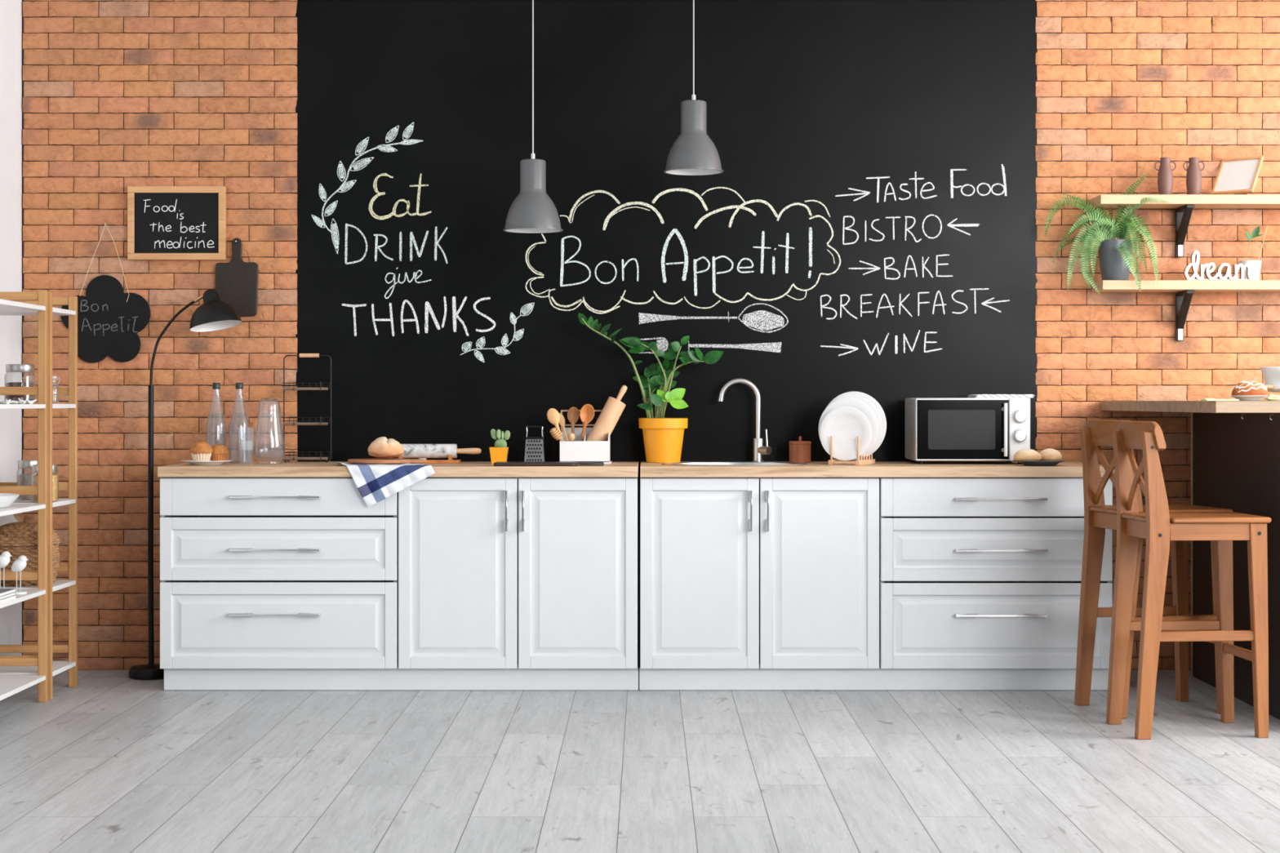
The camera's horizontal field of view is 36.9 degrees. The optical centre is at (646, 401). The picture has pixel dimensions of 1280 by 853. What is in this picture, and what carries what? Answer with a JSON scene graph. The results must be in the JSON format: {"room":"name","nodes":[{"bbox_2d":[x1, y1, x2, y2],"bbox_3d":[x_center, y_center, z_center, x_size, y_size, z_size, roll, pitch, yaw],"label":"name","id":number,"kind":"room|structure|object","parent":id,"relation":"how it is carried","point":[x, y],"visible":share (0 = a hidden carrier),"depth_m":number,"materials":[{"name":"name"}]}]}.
{"room":"kitchen","nodes":[
{"label":"kitchen","id":0,"kind":"room"},
{"bbox_2d":[0,0,22,655],"bbox_3d":[-2.625,-0.370,4.850,0.100,2.950,6.300,0,0,0],"label":"wall","id":1,"kind":"structure","parent":0,"point":[11,11],"depth_m":7.77,"materials":[{"name":"white paint"}]},
{"bbox_2d":[0,669,1279,852],"bbox_3d":[1.288,1.130,3.650,7.925,0.050,8.700,0,0,0],"label":"floor","id":2,"kind":"structure","parent":0,"point":[114,762],"depth_m":5.72,"materials":[{"name":"laminate"}]},
{"bbox_2d":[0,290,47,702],"bbox_3d":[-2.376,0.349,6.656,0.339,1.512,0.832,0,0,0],"label":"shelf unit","id":3,"kind":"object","parent":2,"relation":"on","point":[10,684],"visible":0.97,"depth_m":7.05,"materials":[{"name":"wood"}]},
{"bbox_2d":[0,551,11,588],"bbox_3d":[-2.283,0.610,6.800,0.056,0.160,0.056,0,0,45],"label":"bird figurine","id":4,"kind":"object","parent":3,"relation":"on","point":[5,557],"visible":0.84,"depth_m":6.79,"materials":[{"name":"white ceramic"}]},
{"bbox_2d":[0,595,16,603],"bbox_3d":[-2.314,0.684,6.605,0.211,0.011,0.254,0,0,0],"label":"magazine","id":5,"kind":"object","parent":3,"relation":"on","point":[11,597],"visible":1,"depth_m":6.64,"materials":[{"name":"paper"}]},
{"bbox_2d":[0,592,14,599],"bbox_3d":[-2.317,0.673,6.605,0.211,0.011,0.254,0,0,0],"label":"magazine","id":6,"kind":"object","parent":5,"relation":"on","point":[12,593],"visible":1,"depth_m":6.65,"materials":[{"name":"paper"}]},
{"bbox_2d":[0,588,15,596],"bbox_3d":[-2.316,0.661,6.605,0.211,0.012,0.254,0,0,0],"label":"magazine","id":7,"kind":"object","parent":6,"relation":"on","point":[3,592],"visible":1,"depth_m":6.66,"materials":[{"name":"paper"}]},
{"bbox_2d":[0,493,19,508],"bbox_3d":[-2.352,0.353,6.780,0.264,0.046,0.264,0,0,0],"label":"serving dish","id":8,"kind":"object","parent":3,"relation":"on","point":[6,500],"visible":1,"depth_m":6.75,"materials":[{"name":"white ceramic"}]},
{"bbox_2d":[0,398,36,404],"bbox_3d":[-2.302,-0.002,6.976,0.176,0.023,0.106,0,0,0],"label":"ornament","id":9,"kind":"object","parent":3,"relation":"on","point":[6,402],"visible":0.94,"depth_m":6.94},
{"bbox_2d":[11,555,27,594],"bbox_3d":[-2.257,0.621,6.900,0.056,0.138,0.056,0,0,45],"label":"bird figurine","id":10,"kind":"object","parent":3,"relation":"on","point":[20,564],"visible":0.94,"depth_m":6.89,"materials":[{"name":"white ceramic"}]},
{"bbox_2d":[0,291,77,699],"bbox_3d":[-2.376,0.349,7.277,0.339,1.512,0.335,0,0,0],"label":"shelf unit","id":11,"kind":"object","parent":2,"relation":"on","point":[54,668],"visible":0.69,"depth_m":7.42,"materials":[{"name":"brown wood"}]},
{"bbox_2d":[4,364,35,404],"bbox_3d":[-2.376,-0.066,7.280,0.112,0.150,0.112,0,0,0],"label":"storage jar","id":12,"kind":"object","parent":11,"relation":"on","point":[9,367],"visible":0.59,"depth_m":7.24,"materials":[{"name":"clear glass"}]},
{"bbox_2d":[17,460,37,499],"bbox_3d":[-2.368,0.301,7.365,0.092,0.150,0.092,0,0,0],"label":"storage jar","id":13,"kind":"object","parent":11,"relation":"on","point":[24,479],"visible":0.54,"depth_m":7.32,"materials":[{"name":"clear glass"}]},
{"bbox_2d":[0,512,60,586],"bbox_3d":[-2.361,0.552,7.276,0.268,0.274,0.266,0,0,30],"label":"wicker basket","id":14,"kind":"object","parent":11,"relation":"on","point":[20,538],"visible":0.65,"depth_m":7.17,"materials":[{"name":"brown wicker"}]},
{"bbox_2d":[31,464,58,502],"bbox_3d":[-2.255,0.306,7.195,0.098,0.140,0.098,0,0,0],"label":"storage jar","id":15,"kind":"object","parent":11,"relation":"on","point":[33,477],"visible":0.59,"depth_m":7.17,"materials":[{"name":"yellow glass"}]},
{"bbox_2d":[128,288,241,679],"bbox_3d":[-1.850,0.327,7.700,0.448,1.556,0.205,0,0,0],"label":"floor lamp","id":16,"kind":"object","parent":2,"relation":"on","point":[214,314],"visible":0.96,"depth_m":7.69,"materials":[{"name":"black metal"}]},
{"bbox_2d":[160,476,398,668],"bbox_3d":[-1.402,0.696,7.575,0.905,0.818,0.609,0,0,0],"label":"base cabinet","id":17,"kind":"object","parent":2,"relation":"on","point":[256,572],"visible":0.85,"depth_m":7.31,"materials":[{"name":"white paint"}]},
{"bbox_2d":[164,666,638,689],"bbox_3d":[-0.939,1.061,7.351,1.815,0.086,0.016,0,0,0],"label":"board","id":18,"kind":"object","parent":2,"relation":"on","point":[397,678],"visible":1,"depth_m":7.34,"materials":[{"name":"white paint"}]},
{"bbox_2d":[398,476,638,668],"bbox_3d":[-0.490,0.696,7.575,0.912,0.818,0.609,0,0,0],"label":"base cabinet","id":19,"kind":"object","parent":2,"relation":"on","point":[495,572],"visible":0.86,"depth_m":7.31,"materials":[{"name":"white paint"}]},
{"bbox_2d":[157,461,638,476],"bbox_3d":[-0.946,0.267,7.595,1.825,0.040,0.609,0,0,0],"label":"countertop","id":20,"kind":"structure","parent":19,"relation":"on","point":[291,468],"depth_m":7.29,"materials":[{"name":"brown wood"}]},
{"bbox_2d":[181,459,231,465],"bbox_3d":[-1.712,0.238,7.470,0.194,0.018,0.194,0,0,0],"label":"plate","id":21,"kind":"object","parent":20,"relation":"on","point":[190,461],"visible":0.93,"depth_m":7.41,"materials":[{"name":"white ceramic"}]},
{"bbox_2d":[189,441,213,461],"bbox_3d":[-1.728,0.197,7.444,0.090,0.086,0.087,0,0,0],"label":"muffin","id":22,"kind":"object","parent":21,"relation":"on","point":[200,451],"visible":1,"depth_m":7.42,"materials":[{"name":"food"}]},
{"bbox_2d":[210,444,228,462],"bbox_3d":[-1.670,0.203,7.496,0.076,0.074,0.080,0,0,0],"label":"muffin","id":23,"kind":"object","parent":21,"relation":"on","point":[220,453],"visible":0.94,"depth_m":7.47,"materials":[{"name":"orange food"}]},
{"bbox_2d":[205,382,226,462],"bbox_3d":[-1.726,0.086,7.700,0.083,0.322,0.083,0,0,0],"label":"glass bottle","id":24,"kind":"object","parent":20,"relation":"on","point":[215,385],"visible":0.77,"depth_m":7.69,"materials":[{"name":"glass"}]},
{"bbox_2d":[228,382,249,463],"bbox_3d":[-1.634,0.086,7.700,0.083,0.322,0.083,0,0,0],"label":"glass bottle","id":25,"kind":"object","parent":20,"relation":"on","point":[238,385],"visible":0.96,"depth_m":7.69,"materials":[{"name":"glass"}]},
{"bbox_2d":[238,429,253,465],"bbox_3d":[-1.559,0.174,7.470,0.061,0.145,0.061,0,0,0],"label":"tumbler","id":26,"kind":"object","parent":20,"relation":"on","point":[253,429],"visible":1,"depth_m":7.47,"materials":[{"name":"clear glass"}]},
{"bbox_2d":[253,397,284,464],"bbox_3d":[-1.492,0.115,7.575,0.121,0.263,0.132,0,0,23],"label":"water jug","id":27,"kind":"object","parent":20,"relation":"on","point":[264,397],"visible":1,"depth_m":7.57,"materials":[{"name":"clear glass"}]},
{"bbox_2d":[281,353,333,462],"bbox_3d":[-1.380,0.026,7.806,0.196,0.443,0.100,0,0,0],"label":"spice rack","id":28,"kind":"object","parent":20,"relation":"on","point":[301,355],"visible":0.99,"depth_m":7.80,"materials":[{"name":"black metal"}]},
{"bbox_2d":[281,451,333,461],"bbox_3d":[-1.380,0.220,7.806,0.193,0.039,0.100,0,0,0],"label":"wire shelf","id":29,"kind":"object","parent":28,"relation":"attached to","point":[285,459],"depth_m":7.76,"materials":[{"name":"black metal"}]},
{"bbox_2d":[281,416,333,426],"bbox_3d":[-1.380,0.080,7.806,0.193,0.039,0.100,0,0,0],"label":"wire shelf","id":30,"kind":"object","parent":28,"relation":"attached to","point":[284,423],"depth_m":7.76,"materials":[{"name":"black metal"}]},
{"bbox_2d":[281,381,333,391],"bbox_3d":[-1.380,-0.062,7.806,0.193,0.039,0.100,0,0,0],"label":"wire shelf","id":31,"kind":"object","parent":28,"relation":"attached to","point":[284,388],"depth_m":7.76,"materials":[{"name":"black metal"}]},
{"bbox_2d":[328,461,435,507],"bbox_3d":[-1.020,0.317,7.391,0.438,0.170,0.236,0,0,0],"label":"tea towel","id":32,"kind":"object","parent":20,"relation":"on","point":[375,482],"visible":0.94,"depth_m":7.28,"materials":[{"name":"fabric"}]},
{"bbox_2d":[347,457,426,463],"bbox_3d":[-1.007,0.229,7.460,0.306,0.018,0.210,0,0,0],"label":"round cutting board","id":33,"kind":"object","parent":32,"relation":"on","point":[420,460],"visible":1,"depth_m":7.39,"materials":[{"name":"brown wood"}]},
{"bbox_2d":[367,436,404,458],"bbox_3d":[-1.012,0.179,7.460,0.143,0.085,0.115,0,0,0],"label":"bread loaf","id":34,"kind":"object","parent":33,"relation":"on","point":[383,447],"visible":1,"depth_m":7.42,"materials":[{"name":"beige food"}]},
{"bbox_2d":[399,454,461,463],"bbox_3d":[-0.885,0.230,7.700,0.273,0.034,0.080,0,0,0],"label":"cradle","id":35,"kind":"object","parent":20,"relation":"on","point":[450,460],"visible":0.68,"depth_m":7.66,"materials":[{"name":"orange wood"}]},
{"bbox_2d":[395,444,481,457],"bbox_3d":[-0.884,0.199,7.700,0.441,0.057,0.057,0,0,0],"label":"rolling pin","id":36,"kind":"object","parent":35,"relation":"on","point":[411,451],"visible":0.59,"depth_m":7.68,"materials":[{"name":"white stone"}]},
{"bbox_2d":[488,428,510,464],"bbox_3d":[-0.580,0.178,7.600,0.080,0.138,0.071,0,0,0],"label":"potted cactus","id":37,"kind":"object","parent":20,"relation":"on","point":[499,453],"visible":1,"depth_m":7.59,"materials":[{"name":"ceramic"}]},
{"bbox_2d":[488,447,508,464],"bbox_3d":[-0.585,0.214,7.600,0.071,0.066,0.071,0,0,0],"label":"pot","id":38,"kind":"object","parent":37,"relation":"attached to","point":[497,454],"depth_m":7.57,"materials":[{"name":"yellow ceramic"}]},
{"bbox_2d":[524,425,545,462],"bbox_3d":[-0.448,0.171,7.679,0.080,0.150,0.058,0,0,0],"label":"box grater","id":39,"kind":"object","parent":20,"relation":"on","point":[534,450],"visible":1,"depth_m":7.66,"materials":[{"name":"metal"}]},
{"bbox_2d":[493,462,604,466],"bbox_3d":[-0.375,0.240,7.395,0.421,0.014,0.150,0,0,0],"label":"paddle board","id":40,"kind":"object","parent":20,"relation":"on","point":[495,464],"visible":1,"depth_m":7.32,"materials":[{"name":"brown wood"}]},
{"bbox_2d":[560,409,611,463],"bbox_3d":[-0.245,0.141,7.705,0.207,0.213,0.198,0,0,0],"label":"box","id":41,"kind":"object","parent":20,"relation":"on","point":[577,450],"visible":0.59,"depth_m":7.61,"materials":[{"name":"white wood"}]},
{"bbox_2d":[546,408,564,440],"bbox_3d":[-0.354,0.123,7.687,0.091,0.194,0.020,0,0,10],"label":"wooden spoon","id":42,"kind":"object","parent":41,"relation":"in","point":[553,415],"visible":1,"depth_m":7.68,"materials":[{"name":"brown wood"}]},
{"bbox_2d":[550,427,562,440],"bbox_3d":[-0.345,0.148,7.620,0.081,0.091,0.035,0,0,-16],"label":"honey dipper","id":43,"kind":"object","parent":41,"relation":"in","point":[555,433],"visible":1,"depth_m":7.61,"materials":[{"name":"brown wood"}]},
{"bbox_2d":[559,413,568,440],"bbox_3d":[-0.328,0.129,7.739,0.067,0.164,0.014,0,0,20],"label":"wooden spatula","id":44,"kind":"object","parent":41,"relation":"in","point":[562,422],"visible":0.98,"depth_m":7.74,"materials":[{"name":"brown wood"}]},
{"bbox_2d":[567,432,574,440],"bbox_3d":[-0.298,0.160,7.641,0.029,0.072,0.103,0,0,0],"label":"pestle","id":45,"kind":"object","parent":41,"relation":"in","point":[571,436],"visible":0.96,"depth_m":7.59,"materials":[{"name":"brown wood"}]},
{"bbox_2d":[567,406,579,440],"bbox_3d":[-0.296,0.121,7.733,0.045,0.199,0.030,0,0,-27],"label":"wooden spoon","id":46,"kind":"object","parent":41,"relation":"in","point":[573,415],"visible":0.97,"depth_m":7.73,"materials":[{"name":"brown wood"}]},
{"bbox_2d":[567,406,579,423],"bbox_3d":[-0.295,0.056,7.737,0.049,0.070,0.019,0,0,0],"label":"spoon bowl","id":47,"kind":"object","parent":46,"relation":"on","point":[573,415],"depth_m":7.73,"materials":[{"name":"brown wood"}]},
{"bbox_2d":[579,404,594,440],"bbox_3d":[-0.243,0.115,7.705,0.064,0.210,0.028,0,0,-15],"label":"wooden spoon","id":48,"kind":"object","parent":41,"relation":"in","point":[586,414],"visible":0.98,"depth_m":7.70,"materials":[{"name":"orange wood"}]},
{"bbox_2d":[579,404,594,423],"bbox_3d":[-0.239,0.051,7.709,0.059,0.082,0.020,0,0,0],"label":"spoon bowl","id":49,"kind":"object","parent":48,"relation":"on","point":[587,411],"depth_m":7.71,"materials":[{"name":"orange wood"}]},
{"bbox_2d":[586,385,626,440],"bbox_3d":[-0.165,0.090,7.713,0.178,0.311,0.076,0,0,-15],"label":"wooden rolling pin","id":50,"kind":"object","parent":41,"relation":"in","point":[613,408],"visible":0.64,"depth_m":7.68,"materials":[{"name":"brown wood"}]},
{"bbox_2d":[640,476,879,668],"bbox_3d":[0.431,0.696,7.575,0.912,0.818,0.609,0,0,0],"label":"base cabinet","id":51,"kind":"object","parent":2,"relation":"on","point":[729,580],"visible":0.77,"depth_m":7.31,"materials":[{"name":"white paint"}]},
{"bbox_2d":[640,461,1114,476],"bbox_3d":[0.876,0.267,7.595,1.800,0.040,0.609,0,0,0],"label":"countertop","id":52,"kind":"structure","parent":51,"relation":"on","point":[814,468],"depth_m":7.29,"materials":[{"name":"brown wood"}]},
{"bbox_2d":[577,312,724,462],"bbox_3d":[0.016,-0.056,7.775,0.585,0.605,0.199,0,0,0],"label":"potted plant","id":53,"kind":"object","parent":52,"relation":"on","point":[663,437],"visible":0.99,"depth_m":7.72,"materials":[{"name":"green plant"}]},
{"bbox_2d":[661,462,807,504],"bbox_3d":[0.345,0.324,7.575,0.576,0.160,0.415,0,0,0],"label":"sink","id":54,"kind":"object","parent":52,"relation":"in","point":[719,464],"visible":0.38,"depth_m":7.69,"materials":[{"name":"metal"}]},
{"bbox_2d":[717,377,772,462],"bbox_3d":[0.403,0.076,7.823,0.220,0.342,0.074,0,0,14],"label":"tap","id":55,"kind":"object","parent":52,"relation":"on","point":[759,450],"visible":0.99,"depth_m":7.81,"materials":[{"name":"metal"}]},
{"bbox_2d":[751,438,764,462],"bbox_3d":[0.454,0.198,7.822,0.052,0.098,0.052,0,0,0],"label":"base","id":56,"kind":"object","parent":55,"relation":"attached to","point":[757,443],"depth_m":7.80,"materials":[{"name":"metal"}]},
{"bbox_2d":[788,435,811,462],"bbox_3d":[0.619,0.193,7.750,0.089,0.107,0.089,0,0,0],"label":"wooden canister","id":57,"kind":"object","parent":52,"relation":"on","point":[799,451],"visible":0.95,"depth_m":7.71,"materials":[{"name":"brown wood"}]},
{"bbox_2d":[827,435,875,465],"bbox_3d":[0.808,0.191,7.559,0.130,0.112,0.200,0,0,24],"label":"dish rack","id":58,"kind":"object","parent":52,"relation":"on","point":[868,460],"visible":0.8,"depth_m":7.49,"materials":[{"name":"brown wood"}]},
{"bbox_2d":[819,406,871,460],"bbox_3d":[0.778,0.124,7.492,0.212,0.212,0.025,0,0,24],"label":"dinner plate","id":59,"kind":"object","parent":58,"relation":"in","point":[844,424],"visible":1,"depth_m":7.50,"materials":[{"name":"white ceramic"}]},
{"bbox_2d":[818,397,878,460],"bbox_3d":[0.792,0.107,7.523,0.246,0.246,0.026,0,0,24],"label":"dinner plate","id":60,"kind":"object","parent":58,"relation":"in","point":[856,403],"visible":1,"depth_m":7.50,"materials":[{"name":"white ceramic"}]},
{"bbox_2d":[825,391,886,458],"bbox_3d":[0.819,0.095,7.585,0.270,0.270,0.027,0,0,24],"label":"dinner plate","id":61,"kind":"object","parent":58,"relation":"on","point":[868,397],"visible":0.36,"depth_m":7.55,"materials":[{"name":"white ceramic"}]},
{"bbox_2d":[830,395,882,459],"bbox_3d":[0.805,0.102,7.554,0.256,0.256,0.026,0,0,24],"label":"dinner plate","id":62,"kind":"object","parent":58,"relation":"in","point":[870,404],"visible":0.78,"depth_m":7.51,"materials":[{"name":"white ceramic"}]},
{"bbox_2d":[904,397,1030,464],"bbox_3d":[1.279,0.116,7.667,0.450,0.261,0.357,0,0,0],"label":"microwave oven","id":63,"kind":"object","parent":52,"relation":"on","point":[936,428],"visible":0.97,"depth_m":7.52,"materials":[{"name":"silver metal"}]},
{"bbox_2d":[968,394,1034,397],"bbox_3d":[1.413,-0.022,7.664,0.234,0.014,0.202,0,0,0],"label":"folded cloth","id":64,"kind":"object","parent":63,"relation":"on","point":[972,395],"visible":0.9,"depth_m":7.57,"materials":[{"name":"white fabric"}]},
{"bbox_2d":[1013,459,1066,466],"bbox_3d":[1.517,0.236,7.403,0.206,0.020,0.206,0,0,0],"label":"plate","id":65,"kind":"object","parent":52,"relation":"on","point":[1028,463],"visible":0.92,"depth_m":7.34,"materials":[{"name":"black ceramic"}]},
{"bbox_2d":[1013,448,1041,462],"bbox_3d":[1.464,0.210,7.384,0.107,0.056,0.081,0,0,0],"label":"bread roll","id":66,"kind":"object","parent":65,"relation":"on","point":[1030,455],"visible":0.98,"depth_m":7.36,"materials":[{"name":"beige food"}]},
{"bbox_2d":[1039,448,1062,461],"bbox_3d":[1.558,0.209,7.425,0.094,0.056,0.084,0,0,0],"label":"bread roll","id":67,"kind":"object","parent":65,"relation":"on","point":[1046,455],"visible":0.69,"depth_m":7.39,"materials":[{"name":"beige food"}]},
{"bbox_2d":[639,666,1108,689],"bbox_3d":[0.870,1.061,7.351,1.796,0.086,0.016,0,0,0],"label":"board","id":68,"kind":"object","parent":2,"relation":"on","point":[759,678],"visible":0.76,"depth_m":7.34,"materials":[{"name":"white paint"}]},
{"bbox_2d":[879,476,1112,668],"bbox_3d":[1.332,0.696,7.575,0.884,0.818,0.609,0,0,0],"label":"base cabinet","id":69,"kind":"object","parent":2,"relation":"on","point":[975,572],"visible":0.68,"depth_m":7.31,"materials":[{"name":"white paint"}]},
{"bbox_2d":[1074,419,1232,718],"bbox_3d":[1.813,0.585,6.895,0.447,1.040,0.364,0,0,-12],"label":"bar stool","id":70,"kind":"object","parent":2,"relation":"on","point":[1098,516],"visible":0.54,"depth_m":6.98,"materials":[{"name":"brown wood"}]},
{"bbox_2d":[1106,420,1271,739],"bbox_3d":[1.813,0.585,6.453,0.447,1.040,0.364,0,0,-5],"label":"bar stool","id":71,"kind":"object","parent":2,"relation":"on","point":[1158,526],"visible":1,"depth_m":6.30,"materials":[{"name":"brown wood"}]},
{"bbox_2d":[1101,400,1279,719],"bbox_3d":[2.683,0.551,7.097,1.633,1.108,1.594,0,0,0],"label":"bar counter","id":72,"kind":"object","parent":2,"relation":"on","point":[1235,445],"depth_m":7.09,"materials":[{"name":"brown wood"}]},
{"bbox_2d":[1101,400,1279,413],"bbox_3d":[2.683,0.018,7.097,1.633,0.040,1.594,0,0,0],"label":"countertop","id":73,"kind":"structure","parent":72,"relation":"on","point":[1202,406],"depth_m":6.52,"materials":[{"name":"brown wood"}]},
{"bbox_2d":[1200,398,1239,400],"bbox_3d":[1.935,-0.007,6.485,0.118,0.009,0.110,0,0,0],"label":"napkin","id":74,"kind":"object","parent":72,"relation":"on","point":[1202,399],"visible":1,"depth_m":6.43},
{"bbox_2d":[1192,412,1279,719],"bbox_3d":[2.548,0.572,7.053,0.704,1.067,1.345,0,0,0],"label":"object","id":75,"kind":"structure","parent":72,"relation":"on","point":[1236,460],"depth_m":7.10,"materials":[{"name":"laminate"}]},
{"bbox_2d":[1229,395,1267,400],"bbox_3d":[2.078,-0.012,6.620,0.132,0.018,0.132,0,0,0],"label":"plate","id":76,"kind":"object","parent":72,"relation":"on","point":[1240,397],"visible":0.91,"depth_m":6.58,"materials":[{"name":"white ceramic"}]},
{"bbox_2d":[1231,380,1268,395],"bbox_3d":[2.080,-0.041,6.620,0.125,0.064,0.100,0,0,0],"label":"loaf","id":77,"kind":"object","parent":76,"relation":"on","point":[1251,388],"visible":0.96,"depth_m":6.58,"materials":[{"name":"brown food"}]},
{"bbox_2d":[1264,394,1279,400],"bbox_3d":[2.150,-0.014,6.540,0.089,0.022,0.068,0,0,0],"label":"napkin","id":78,"kind":"object","parent":72,"relation":"on","point":[1270,397],"visible":1,"depth_m":6.52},
{"bbox_2d":[1266,387,1279,392],"bbox_3d":[2.346,-0.026,6.950,0.236,0.047,0.236,0,0,0],"label":"cake stand","id":79,"kind":"object","parent":72,"relation":"on","point":[1274,389],"visible":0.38,"depth_m":6.89,"materials":[{"name":"white ceramic"}]},
{"bbox_2d":[1263,384,1275,389],"bbox_3d":[2.231,-0.051,6.895,0.050,0.018,0.037,0,0,0],"label":"cookie","id":80,"kind":"object","parent":79,"relation":"on","point":[1268,386],"visible":0.72,"depth_m":6.88,"materials":[{"name":"beige food"}]},
{"bbox_2d":[1260,366,1279,387],"bbox_3d":[2.319,-0.085,7.015,0.148,0.083,0.148,0,0,0],"label":"mug","id":81,"kind":"object","parent":79,"relation":"on","point":[1271,375],"visible":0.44,"depth_m":6.97,"materials":[{"name":"ceramic"}]},
{"bbox_2d":[22,0,1279,670],"bbox_3d":[1.288,-0.370,7.949,7.725,2.952,0.102,0,0,0],"label":"wall","id":82,"kind":"structure","parent":0,"point":[873,221],"depth_m":7.91,"materials":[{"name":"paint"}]},
{"bbox_2d":[60,222,151,363],"bbox_3d":[-2.223,-0.446,7.890,0.368,0.575,0.021,0,0,0],"label":"chalkboard","id":83,"kind":"object","parent":82,"relation":"attached to","point":[110,319],"visible":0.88,"depth_m":7.88,"materials":[{"name":"wood"}]},
{"bbox_2d":[127,186,226,260],"bbox_3d":[-1.929,-0.732,7.883,0.400,0.302,0.026,0,0,0],"label":"chalkboard sign","id":84,"kind":"object","parent":82,"relation":"attached to","point":[165,223],"visible":1,"depth_m":7.88,"materials":[{"name":"brown wood"}]},
{"bbox_2d":[215,238,258,316],"bbox_3d":[-1.684,-0.510,7.885,0.176,0.322,0.026,0,0,0],"label":"cutting board","id":85,"kind":"object","parent":82,"relation":"hanging from","point":[237,280],"visible":0.88,"depth_m":7.88,"materials":[{"name":"black wood"}]},
{"bbox_2d":[1089,194,1279,257],"bbox_3d":[2.562,-0.712,7.804,1.476,0.239,0.184,0,0,0],"label":"wall shelf","id":86,"kind":"object","parent":82,"relation":"attached to","point":[1184,205],"visible":1,"depth_m":7.71,"materials":[{"name":"brown wood"}]},
{"bbox_2d":[1154,157,1176,194],"bbox_3d":[2.103,-0.910,7.785,0.068,0.156,0.063,0,0,-42],"label":"ceramic vase","id":87,"kind":"object","parent":86,"relation":"on","point":[1165,175],"visible":0.95,"depth_m":7.76,"materials":[{"name":"pink ceramic"}]},
{"bbox_2d":[1182,157,1204,194],"bbox_3d":[2.219,-0.910,7.785,0.068,0.156,0.063,0,0,-42],"label":"ceramic vase","id":88,"kind":"object","parent":86,"relation":"on","point":[1193,175],"visible":0.98,"depth_m":7.76,"materials":[{"name":"pink ceramic"}]},
{"bbox_2d":[1211,155,1263,194],"bbox_3d":[2.404,-0.914,7.812,0.176,0.164,0.111,0,0,42],"label":"photo frame","id":89,"kind":"object","parent":86,"relation":"on","point":[1239,175],"visible":0.94,"depth_m":7.81,"materials":[{"name":"brown wood"}]},
{"bbox_2d":[1092,280,1279,341],"bbox_3d":[2.566,-0.368,7.804,1.468,0.239,0.184,0,0,0],"label":"wall shelf","id":90,"kind":"object","parent":82,"relation":"attached to","point":[1184,290],"visible":0.98,"depth_m":7.71,"materials":[{"name":"brown wood"}]},
{"bbox_2d":[1044,173,1168,294],"bbox_3d":[1.855,-0.679,7.759,0.485,0.494,0.208,0,0,0],"label":"potted fern","id":91,"kind":"object","parent":90,"relation":"on","point":[1115,255],"visible":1,"depth_m":7.75,"materials":[{"name":"green plant"}]},
{"bbox_2d":[1097,239,1132,279],"bbox_3d":[1.903,-0.570,7.795,0.136,0.165,0.136,0,0,0],"label":"pot","id":92,"kind":"object","parent":91,"relation":"attached to","point":[1112,265],"depth_m":7.74,"materials":[{"name":"grey ceramic"}]},
{"bbox_2d":[1183,250,1253,279],"bbox_3d":[2.307,-0.548,7.741,0.277,0.121,0.019,0,0,0],"label":"sign","id":93,"kind":"object","parent":90,"relation":"on","point":[1194,263],"visible":1,"depth_m":7.73,"materials":[{"name":"white wood"}]},
{"bbox_2d":[1238,260,1262,279],"bbox_3d":[2.456,-0.530,7.815,0.092,0.084,0.092,0,0,0],"label":"cup","id":94,"kind":"object","parent":90,"relation":"on","point":[1255,265],"visible":0.71,"depth_m":7.78,"materials":[{"name":"ceramic"}]},
{"bbox_2d":[1245,226,1262,260],"bbox_3d":[2.474,-0.621,7.816,0.078,0.187,0.013,0,0,-9],"label":"leaf sprig","id":95,"kind":"object","parent":94,"relation":"in","point":[1255,232],"visible":0.9,"depth_m":7.82,"materials":[{"name":"green plant"}]},
{"bbox_2d":[1257,226,1267,260],"bbox_3d":[2.501,-0.615,7.815,0.054,0.194,0.003,0,0,0],"label":"wooden stick","id":96,"kind":"object","parent":94,"relation":"in","point":[1267,226],"visible":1,"depth_m":7.81,"materials":[{"name":"brown wood"}]},
{"bbox_3d":[1.288,-1.895,4.850,7.925,0.100,6.300,0,0,0],"label":"ceiling","id":97,"kind":"structure","parent":0,"visible":0},
{"bbox_2d":[502,0,563,233],"bbox_3d":[-0.429,-1.244,7.240,0.226,1.201,0.226,0,0,0],"label":"pendant lamp","id":98,"kind":"object","parent":97,"relation":"hanging from","point":[532,211],"visible":1,"depth_m":7.19,"materials":[{"name":"grey metal"}]},
{"bbox_2d":[663,0,723,175],"bbox_3d":[0.177,-1.355,7.240,0.226,0.980,0.226,0,0,0],"label":"pendant lamp","id":99,"kind":"object","parent":97,"relation":"hanging from","point":[693,153],"visible":1,"depth_m":7.19,"materials":[{"name":"grey metal"}]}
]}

